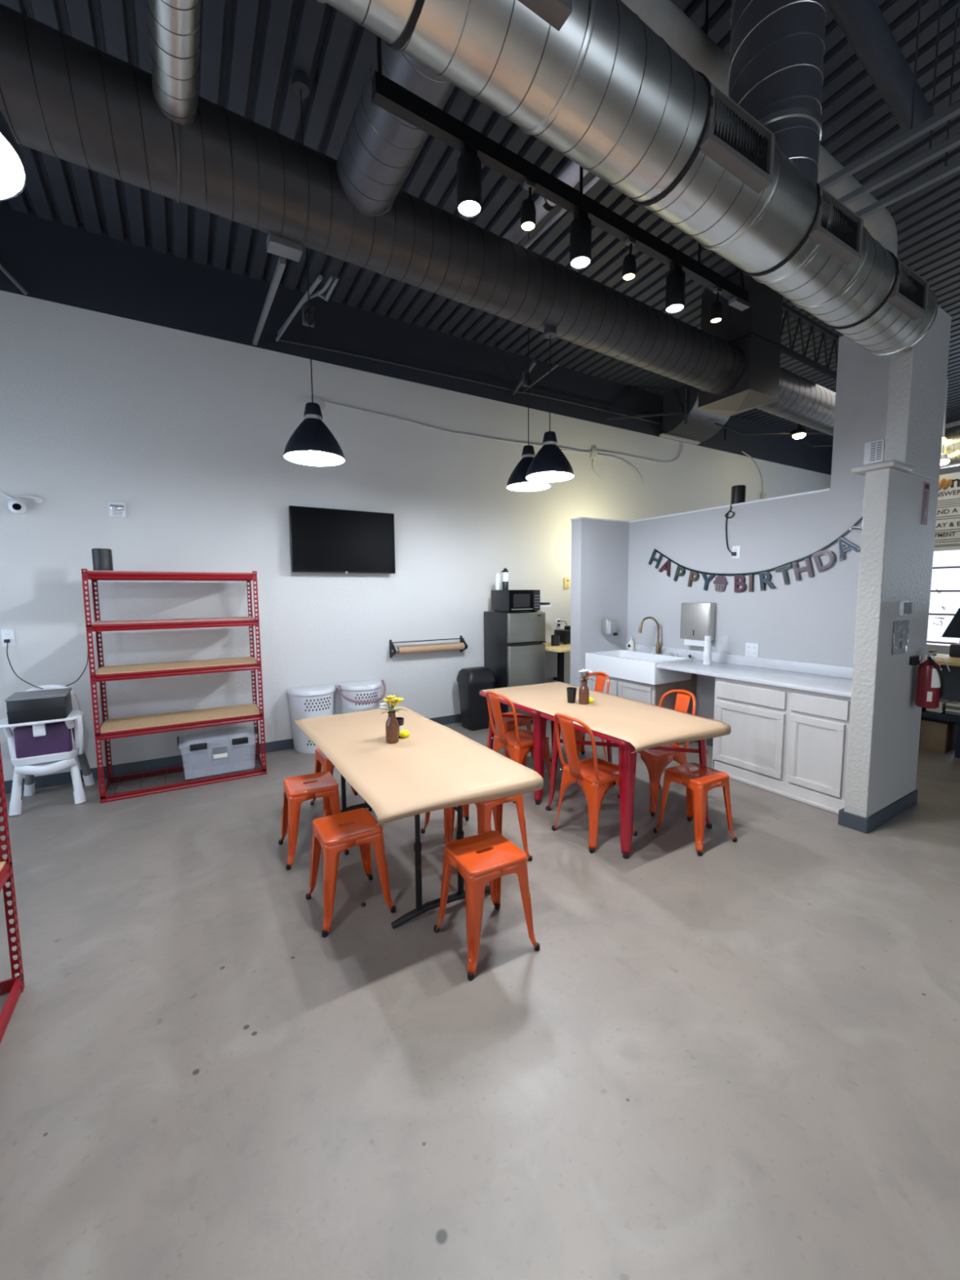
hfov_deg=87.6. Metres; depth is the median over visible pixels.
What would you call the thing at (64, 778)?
baseboard
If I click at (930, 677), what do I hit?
fire extinguisher
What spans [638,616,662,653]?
faucet
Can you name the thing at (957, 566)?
window
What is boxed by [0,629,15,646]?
wall outlet
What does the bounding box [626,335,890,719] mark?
wall
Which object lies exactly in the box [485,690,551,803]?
metal chair
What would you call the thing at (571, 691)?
tumbler
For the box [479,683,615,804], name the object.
metal table
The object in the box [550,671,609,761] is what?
metal chair
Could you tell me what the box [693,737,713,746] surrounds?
baseboard
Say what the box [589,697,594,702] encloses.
egg
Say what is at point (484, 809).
metal stool
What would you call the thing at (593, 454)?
junction box
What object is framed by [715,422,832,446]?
frame
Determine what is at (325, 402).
conduit
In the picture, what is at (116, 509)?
fire alarm strobe
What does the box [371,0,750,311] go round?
track
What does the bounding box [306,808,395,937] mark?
metal stool
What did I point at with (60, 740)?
high chair
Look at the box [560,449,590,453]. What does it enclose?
cable
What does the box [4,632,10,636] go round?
socket
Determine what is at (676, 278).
track spotlight
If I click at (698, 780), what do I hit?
metal stool
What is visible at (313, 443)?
pendant lamp
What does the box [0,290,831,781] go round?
wall
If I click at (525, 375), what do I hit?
box
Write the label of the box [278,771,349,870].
metal stool
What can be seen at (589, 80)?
spiral duct
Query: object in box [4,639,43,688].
cable
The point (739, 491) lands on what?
speaker
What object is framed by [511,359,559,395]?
brace
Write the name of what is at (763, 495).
cable
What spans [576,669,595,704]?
flower vase
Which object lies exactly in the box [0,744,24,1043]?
shelving unit
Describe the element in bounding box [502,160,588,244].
pipe
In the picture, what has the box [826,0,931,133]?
ceiling beam
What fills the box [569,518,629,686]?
wall
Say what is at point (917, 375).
wall column
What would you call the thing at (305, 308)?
box
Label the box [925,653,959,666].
countertop
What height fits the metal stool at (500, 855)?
0.450 m
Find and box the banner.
[648,515,862,592]
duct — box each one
[0,3,745,394]
[146,0,200,124]
[316,0,937,355]
[336,38,455,216]
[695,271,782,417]
[728,0,826,188]
[756,366,835,435]
[940,425,959,468]
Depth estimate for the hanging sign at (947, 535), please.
6.79 m
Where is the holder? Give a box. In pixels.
[389,635,467,657]
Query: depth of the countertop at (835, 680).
4.48 m
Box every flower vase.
[379,695,406,743]
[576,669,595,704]
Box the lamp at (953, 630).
[941,608,959,638]
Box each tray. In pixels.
[0,710,83,737]
[536,602,551,611]
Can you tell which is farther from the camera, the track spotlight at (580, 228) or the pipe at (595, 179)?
the pipe at (595, 179)
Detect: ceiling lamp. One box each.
[791,423,806,439]
[940,378,950,465]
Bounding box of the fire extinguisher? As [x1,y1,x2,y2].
[909,650,950,708]
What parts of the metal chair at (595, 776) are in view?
leg, seat, leg, leg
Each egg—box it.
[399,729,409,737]
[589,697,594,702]
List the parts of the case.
lid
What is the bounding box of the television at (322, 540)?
[288,505,395,573]
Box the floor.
[0,720,959,1279]
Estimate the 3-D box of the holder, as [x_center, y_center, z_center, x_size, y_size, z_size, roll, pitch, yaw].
[-0.598,0.081,5.988,0.980,0.210,0.174,-4,6,-30]
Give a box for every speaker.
[91,548,113,570]
[730,484,746,504]
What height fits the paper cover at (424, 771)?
0.087 m
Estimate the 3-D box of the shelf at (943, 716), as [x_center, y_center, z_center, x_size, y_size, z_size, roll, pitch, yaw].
[5.172,0.795,4.623,0.700,0.055,1.720,-4,6,-30]
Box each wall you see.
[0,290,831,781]
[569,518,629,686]
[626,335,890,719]
[925,420,959,655]
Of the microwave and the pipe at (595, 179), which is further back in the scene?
the microwave
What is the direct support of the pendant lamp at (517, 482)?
hanging from the ceiling
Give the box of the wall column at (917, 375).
[883,306,951,481]
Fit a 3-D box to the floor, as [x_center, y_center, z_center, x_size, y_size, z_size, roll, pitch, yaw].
[4.217,1.400,3.055,15.600,0.150,10.915,-4,6,-30]
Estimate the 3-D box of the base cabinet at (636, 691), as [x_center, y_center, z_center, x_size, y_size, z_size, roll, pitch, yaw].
[1.806,0.659,5.706,0.672,0.865,1.000,-4,6,-30]
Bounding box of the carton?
[918,717,957,753]
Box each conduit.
[0,263,27,294]
[278,338,660,424]
[321,400,682,462]
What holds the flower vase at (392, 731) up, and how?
on the paper cover at (424, 771)
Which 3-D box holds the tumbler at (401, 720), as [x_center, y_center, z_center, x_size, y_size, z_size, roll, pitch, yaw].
[-0.518,0.554,3.156,0.083,0.118,0.083,-4,6,-30]
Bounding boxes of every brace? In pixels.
[253,233,302,345]
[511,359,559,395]
[605,386,688,424]
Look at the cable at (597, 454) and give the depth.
7.46 m
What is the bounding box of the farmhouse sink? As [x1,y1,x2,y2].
[585,649,692,684]
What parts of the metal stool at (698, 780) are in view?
leg, leg, seat, leg, leg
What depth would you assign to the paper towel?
5.32 m
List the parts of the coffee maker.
lid knob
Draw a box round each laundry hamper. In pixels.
[285,684,335,753]
[335,680,386,714]
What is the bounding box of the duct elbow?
[659,384,729,444]
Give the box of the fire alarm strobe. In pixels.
[108,502,126,517]
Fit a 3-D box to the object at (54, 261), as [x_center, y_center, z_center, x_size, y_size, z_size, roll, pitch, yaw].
[1.497,-3.529,7.132,15.600,0.860,0.196,-4,6,-30]
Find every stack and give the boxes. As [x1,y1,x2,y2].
[702,635,711,665]
[925,698,949,712]
[945,700,959,715]
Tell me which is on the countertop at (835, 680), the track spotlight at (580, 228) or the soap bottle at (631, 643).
the soap bottle at (631, 643)
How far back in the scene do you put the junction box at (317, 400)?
5.17 m
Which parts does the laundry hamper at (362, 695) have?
lid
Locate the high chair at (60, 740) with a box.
[0,684,94,815]
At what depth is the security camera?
4.02 m
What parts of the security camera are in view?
bracket arm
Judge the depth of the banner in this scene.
4.70 m
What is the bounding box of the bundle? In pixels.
[275,275,338,341]
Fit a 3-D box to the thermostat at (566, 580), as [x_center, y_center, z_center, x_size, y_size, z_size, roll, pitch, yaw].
[1.225,-0.802,7.081,0.090,0.150,0.026,-4,6,-30]
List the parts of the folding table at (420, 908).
leg frame, leg frame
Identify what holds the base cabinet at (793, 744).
on the floor
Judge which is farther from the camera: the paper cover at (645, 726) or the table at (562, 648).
the table at (562, 648)
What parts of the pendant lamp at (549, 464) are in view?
lamp shade, bulb, cord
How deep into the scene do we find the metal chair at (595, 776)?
3.23 m
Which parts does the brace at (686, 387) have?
post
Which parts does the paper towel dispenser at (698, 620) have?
panel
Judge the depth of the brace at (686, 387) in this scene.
7.37 m
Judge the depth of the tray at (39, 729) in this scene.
3.78 m
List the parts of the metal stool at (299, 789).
leg, leg, seat, leg, leg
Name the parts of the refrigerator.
door, door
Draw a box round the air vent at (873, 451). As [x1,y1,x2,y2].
[863,439,884,465]
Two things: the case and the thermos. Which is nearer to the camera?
the case
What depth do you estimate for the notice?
3.45 m
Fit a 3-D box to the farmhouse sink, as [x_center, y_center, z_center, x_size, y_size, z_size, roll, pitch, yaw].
[1.750,0.285,5.623,0.595,0.225,1.020,-4,6,-30]
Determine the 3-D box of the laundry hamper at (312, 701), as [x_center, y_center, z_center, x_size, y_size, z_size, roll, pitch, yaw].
[-1.732,0.832,5.252,0.494,0.662,0.335,-4,6,-30]
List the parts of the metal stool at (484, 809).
leg, leg, leg, leg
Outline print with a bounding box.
[933,497,959,547]
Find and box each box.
[302,304,315,327]
[310,396,321,409]
[522,371,532,386]
[590,448,597,458]
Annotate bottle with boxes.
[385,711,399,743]
[578,680,589,704]
[627,635,634,651]
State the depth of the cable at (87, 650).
4.31 m
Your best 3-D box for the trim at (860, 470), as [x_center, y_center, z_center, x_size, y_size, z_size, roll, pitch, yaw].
[2.648,-1.121,3.289,0.324,0.040,0.235,-4,6,-30]
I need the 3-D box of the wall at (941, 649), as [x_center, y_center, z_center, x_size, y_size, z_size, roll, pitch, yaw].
[10.731,-1.779,6.650,0.200,5.400,10.315,-4,6,-30]
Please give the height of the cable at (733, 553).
0.505 m
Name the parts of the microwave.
door, control panel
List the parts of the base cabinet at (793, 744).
panel, door frame, door frame, door frame, drawer, door, door frame, door frame, door frame, door frame, door, drawer, door frame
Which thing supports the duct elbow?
hanging from the ceiling
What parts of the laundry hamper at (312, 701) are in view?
lid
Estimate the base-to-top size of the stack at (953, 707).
0.108 m
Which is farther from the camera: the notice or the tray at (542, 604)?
the tray at (542, 604)
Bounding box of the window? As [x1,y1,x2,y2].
[926,565,959,644]
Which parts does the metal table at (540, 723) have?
leg, leg, leg, leg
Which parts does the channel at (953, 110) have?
hanger rod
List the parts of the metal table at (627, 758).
leg, leg, leg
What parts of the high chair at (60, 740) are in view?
leg, leg, shell frame, leg, leg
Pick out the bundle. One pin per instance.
(319, 278)
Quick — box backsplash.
[626,643,853,679]
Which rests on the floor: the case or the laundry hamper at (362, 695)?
the laundry hamper at (362, 695)
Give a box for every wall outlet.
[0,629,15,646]
[555,618,559,626]
[731,545,740,559]
[745,642,759,657]
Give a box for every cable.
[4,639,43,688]
[65,649,88,686]
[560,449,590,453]
[591,457,599,479]
[597,453,642,483]
[724,504,736,555]
[742,451,766,499]
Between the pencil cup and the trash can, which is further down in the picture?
the trash can
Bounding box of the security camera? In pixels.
[0,491,42,513]
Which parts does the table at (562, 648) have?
leg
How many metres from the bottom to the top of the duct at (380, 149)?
0.335 m
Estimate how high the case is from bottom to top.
0.185 m
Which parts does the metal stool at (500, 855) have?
leg, leg, seat, leg, leg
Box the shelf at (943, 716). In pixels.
[920,707,959,723]
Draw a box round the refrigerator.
[484,610,546,722]
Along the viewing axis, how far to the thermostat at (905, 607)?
3.40 m
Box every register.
[385,0,572,50]
[628,71,775,206]
[737,182,863,276]
[822,248,928,329]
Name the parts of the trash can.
swing lid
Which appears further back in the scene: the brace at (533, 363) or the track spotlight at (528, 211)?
the brace at (533, 363)
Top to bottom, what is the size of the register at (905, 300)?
0.390 m
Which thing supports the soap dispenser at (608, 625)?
attached to the wall at (599, 548)
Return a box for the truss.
[780,302,839,379]
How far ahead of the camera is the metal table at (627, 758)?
3.12 m
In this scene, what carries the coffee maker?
on the table at (562, 648)
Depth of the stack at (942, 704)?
5.04 m
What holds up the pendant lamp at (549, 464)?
hanging from the spiral duct at (62, 96)
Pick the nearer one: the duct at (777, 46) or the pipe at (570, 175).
the duct at (777, 46)
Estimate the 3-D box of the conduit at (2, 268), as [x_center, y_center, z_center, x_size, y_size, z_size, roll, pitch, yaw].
[-3.831,-3.028,3.820,0.544,0.611,0.032,-3,6,-28]
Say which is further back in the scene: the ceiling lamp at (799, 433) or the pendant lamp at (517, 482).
the ceiling lamp at (799, 433)
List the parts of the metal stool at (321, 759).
leg, seat, leg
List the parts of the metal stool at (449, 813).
leg, leg, leg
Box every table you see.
[304,706,506,928]
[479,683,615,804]
[540,700,721,858]
[544,642,570,682]
[920,653,959,758]
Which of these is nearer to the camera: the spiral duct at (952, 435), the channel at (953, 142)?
the channel at (953, 142)
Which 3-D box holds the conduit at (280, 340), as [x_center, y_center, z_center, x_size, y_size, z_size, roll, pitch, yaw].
[0.390,-3.143,6.320,5.571,0.121,0.054,-4,6,-30]
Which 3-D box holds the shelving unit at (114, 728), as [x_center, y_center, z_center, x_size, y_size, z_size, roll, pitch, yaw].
[-2.615,0.326,4.404,1.225,1.848,0.500,-4,6,-30]
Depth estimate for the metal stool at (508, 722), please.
4.72 m
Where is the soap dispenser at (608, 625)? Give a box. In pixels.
[601,618,617,635]
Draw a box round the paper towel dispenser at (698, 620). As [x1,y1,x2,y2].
[680,602,715,646]
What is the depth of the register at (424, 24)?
1.40 m
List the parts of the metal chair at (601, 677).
leg, leg, leg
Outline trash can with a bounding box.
[456,666,495,730]
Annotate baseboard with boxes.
[0,714,461,793]
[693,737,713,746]
[838,789,917,833]
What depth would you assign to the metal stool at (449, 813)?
3.17 m
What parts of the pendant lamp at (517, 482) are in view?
lamp shade, cord, bulb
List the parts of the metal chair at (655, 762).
leg, seat, leg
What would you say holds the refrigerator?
on the floor
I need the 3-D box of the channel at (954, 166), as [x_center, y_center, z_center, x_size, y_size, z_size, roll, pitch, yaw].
[3.178,-3.039,2.110,0.040,0.896,2.656,-4,7,-36]
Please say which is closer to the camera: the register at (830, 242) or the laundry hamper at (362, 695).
the register at (830, 242)
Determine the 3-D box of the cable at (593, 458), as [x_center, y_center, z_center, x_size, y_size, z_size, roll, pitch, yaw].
[1.663,-2.465,7.190,0.141,0.277,0.016,-4,6,-30]
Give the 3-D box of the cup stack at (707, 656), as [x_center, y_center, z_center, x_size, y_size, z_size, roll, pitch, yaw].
[2.280,0.102,5.016,0.094,0.285,0.094,-4,6,-30]
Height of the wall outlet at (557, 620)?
0.118 m
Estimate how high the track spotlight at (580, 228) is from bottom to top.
0.222 m
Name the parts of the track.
hanger rod, hanger rod, hanger rod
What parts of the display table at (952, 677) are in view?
panel, panel, panel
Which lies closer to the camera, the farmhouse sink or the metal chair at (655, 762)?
the metal chair at (655, 762)
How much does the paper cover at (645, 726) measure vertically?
0.087 m
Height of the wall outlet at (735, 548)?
0.125 m
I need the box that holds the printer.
[949,643,959,657]
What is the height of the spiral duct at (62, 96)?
0.492 m
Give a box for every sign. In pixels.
[920,481,929,524]
[933,471,959,551]
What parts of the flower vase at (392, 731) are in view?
flower, flower, flower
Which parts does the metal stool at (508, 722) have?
leg, leg, seat, leg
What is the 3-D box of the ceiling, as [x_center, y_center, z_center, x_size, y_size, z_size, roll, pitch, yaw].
[4.261,-3.584,2.459,15.618,0.546,10.616,-4,6,-30]
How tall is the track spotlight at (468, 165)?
0.222 m
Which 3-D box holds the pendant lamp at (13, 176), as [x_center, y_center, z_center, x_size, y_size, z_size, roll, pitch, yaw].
[-1.136,-1.338,0.937,0.380,0.755,0.380,-4,6,-30]
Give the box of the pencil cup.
[551,635,559,645]
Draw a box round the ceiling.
[0,0,959,444]
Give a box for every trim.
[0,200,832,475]
[570,488,830,522]
[851,459,913,475]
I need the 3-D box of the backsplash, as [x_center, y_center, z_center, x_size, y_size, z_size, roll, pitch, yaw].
[2.536,0.192,5.062,0.021,0.095,2.775,-4,6,-30]
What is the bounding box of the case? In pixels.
[4,687,72,724]
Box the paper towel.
[684,639,704,646]
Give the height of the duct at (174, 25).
0.181 m
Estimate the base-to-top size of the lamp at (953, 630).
0.520 m
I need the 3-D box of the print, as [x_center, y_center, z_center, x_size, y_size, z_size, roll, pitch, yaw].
[6.555,-1.557,6.456,0.002,0.632,1.110,-4,6,-30]
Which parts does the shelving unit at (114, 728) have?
post, post, post, post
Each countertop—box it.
[626,643,853,697]
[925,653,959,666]
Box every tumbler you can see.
[395,716,404,737]
[566,687,577,702]
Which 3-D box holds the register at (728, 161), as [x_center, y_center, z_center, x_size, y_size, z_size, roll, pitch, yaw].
[0.882,-1.933,2.033,0.422,0.390,0.390,-4,6,-30]
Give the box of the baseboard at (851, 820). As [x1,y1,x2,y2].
[838,789,917,833]
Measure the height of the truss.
0.520 m
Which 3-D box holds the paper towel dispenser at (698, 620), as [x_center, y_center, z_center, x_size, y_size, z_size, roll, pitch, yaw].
[2.307,-0.167,5.317,0.116,0.455,0.350,-4,6,-30]
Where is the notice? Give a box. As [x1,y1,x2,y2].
[892,620,909,655]
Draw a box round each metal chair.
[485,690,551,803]
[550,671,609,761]
[551,712,637,853]
[617,689,696,816]
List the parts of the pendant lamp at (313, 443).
cord, lamp shade, bulb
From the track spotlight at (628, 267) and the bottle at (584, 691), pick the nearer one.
the track spotlight at (628, 267)
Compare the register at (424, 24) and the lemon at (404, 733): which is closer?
the register at (424, 24)
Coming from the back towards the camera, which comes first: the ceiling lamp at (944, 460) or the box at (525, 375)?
the ceiling lamp at (944, 460)
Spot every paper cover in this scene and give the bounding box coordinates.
[293,706,543,825]
[481,681,730,752]
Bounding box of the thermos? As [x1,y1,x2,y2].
[495,568,508,590]
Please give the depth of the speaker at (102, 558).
3.95 m
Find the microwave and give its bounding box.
[491,589,540,612]
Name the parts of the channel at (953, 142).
hanger rod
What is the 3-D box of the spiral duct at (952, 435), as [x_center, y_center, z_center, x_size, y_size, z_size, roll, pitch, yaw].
[6.819,-2.675,6.681,0.545,0.545,2.102,-4,6,-30]
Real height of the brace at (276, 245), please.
0.437 m
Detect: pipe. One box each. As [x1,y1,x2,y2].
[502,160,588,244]
[522,175,599,248]
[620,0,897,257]
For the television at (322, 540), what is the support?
attached to the wall at (190, 432)
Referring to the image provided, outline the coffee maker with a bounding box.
[554,625,570,644]
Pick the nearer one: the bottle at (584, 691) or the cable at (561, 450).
the bottle at (584, 691)
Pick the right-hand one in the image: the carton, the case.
the carton
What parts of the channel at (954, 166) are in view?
hanger rod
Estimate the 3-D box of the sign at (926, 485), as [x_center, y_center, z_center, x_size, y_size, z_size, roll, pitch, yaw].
[3.135,-0.961,3.521,0.104,0.290,0.005,-4,6,-33]
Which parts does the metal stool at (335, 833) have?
leg, leg, seat, leg, leg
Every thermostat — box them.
[563,577,568,588]
[897,600,912,615]
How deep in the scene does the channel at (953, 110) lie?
2.63 m
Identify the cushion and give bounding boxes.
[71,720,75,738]
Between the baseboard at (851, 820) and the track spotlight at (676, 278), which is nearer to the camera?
the track spotlight at (676, 278)
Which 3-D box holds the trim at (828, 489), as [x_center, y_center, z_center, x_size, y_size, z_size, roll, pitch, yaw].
[2.055,-1.344,5.076,0.888,0.017,2.395,-4,6,-30]
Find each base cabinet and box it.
[587,672,697,744]
[711,676,851,813]
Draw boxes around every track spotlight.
[456,144,481,218]
[520,179,536,232]
[569,208,591,270]
[622,237,635,281]
[665,262,685,314]
[710,287,722,324]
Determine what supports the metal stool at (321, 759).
on the floor
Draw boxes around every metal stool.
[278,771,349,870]
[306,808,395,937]
[310,748,372,817]
[421,804,491,844]
[433,830,539,980]
[455,794,532,861]
[487,711,533,759]
[653,762,737,856]
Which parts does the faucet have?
spout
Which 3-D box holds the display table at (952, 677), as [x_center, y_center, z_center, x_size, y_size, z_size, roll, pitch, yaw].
[5.183,0.700,4.645,0.750,0.930,1.760,-4,6,-30]
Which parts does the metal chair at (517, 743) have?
leg, leg, seat, leg, leg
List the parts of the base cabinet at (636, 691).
door frame, door frame, door, door frame, door frame, door frame, door, door frame, panel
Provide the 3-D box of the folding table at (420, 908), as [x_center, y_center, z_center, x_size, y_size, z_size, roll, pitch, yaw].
[-0.512,0.990,3.123,0.780,0.731,1.800,-4,6,-30]
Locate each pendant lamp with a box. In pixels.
[0,110,26,200]
[283,71,345,466]
[506,232,550,491]
[525,325,573,482]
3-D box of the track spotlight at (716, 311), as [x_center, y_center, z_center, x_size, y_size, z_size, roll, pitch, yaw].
[1.400,-1.984,2.963,0.068,0.180,0.068,-4,6,-30]
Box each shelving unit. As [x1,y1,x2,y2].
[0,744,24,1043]
[80,568,266,803]
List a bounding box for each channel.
[817,0,959,190]
[837,0,959,205]
[855,7,959,218]
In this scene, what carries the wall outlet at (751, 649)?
attached to the wall at (785, 621)
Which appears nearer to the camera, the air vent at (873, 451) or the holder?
the air vent at (873, 451)

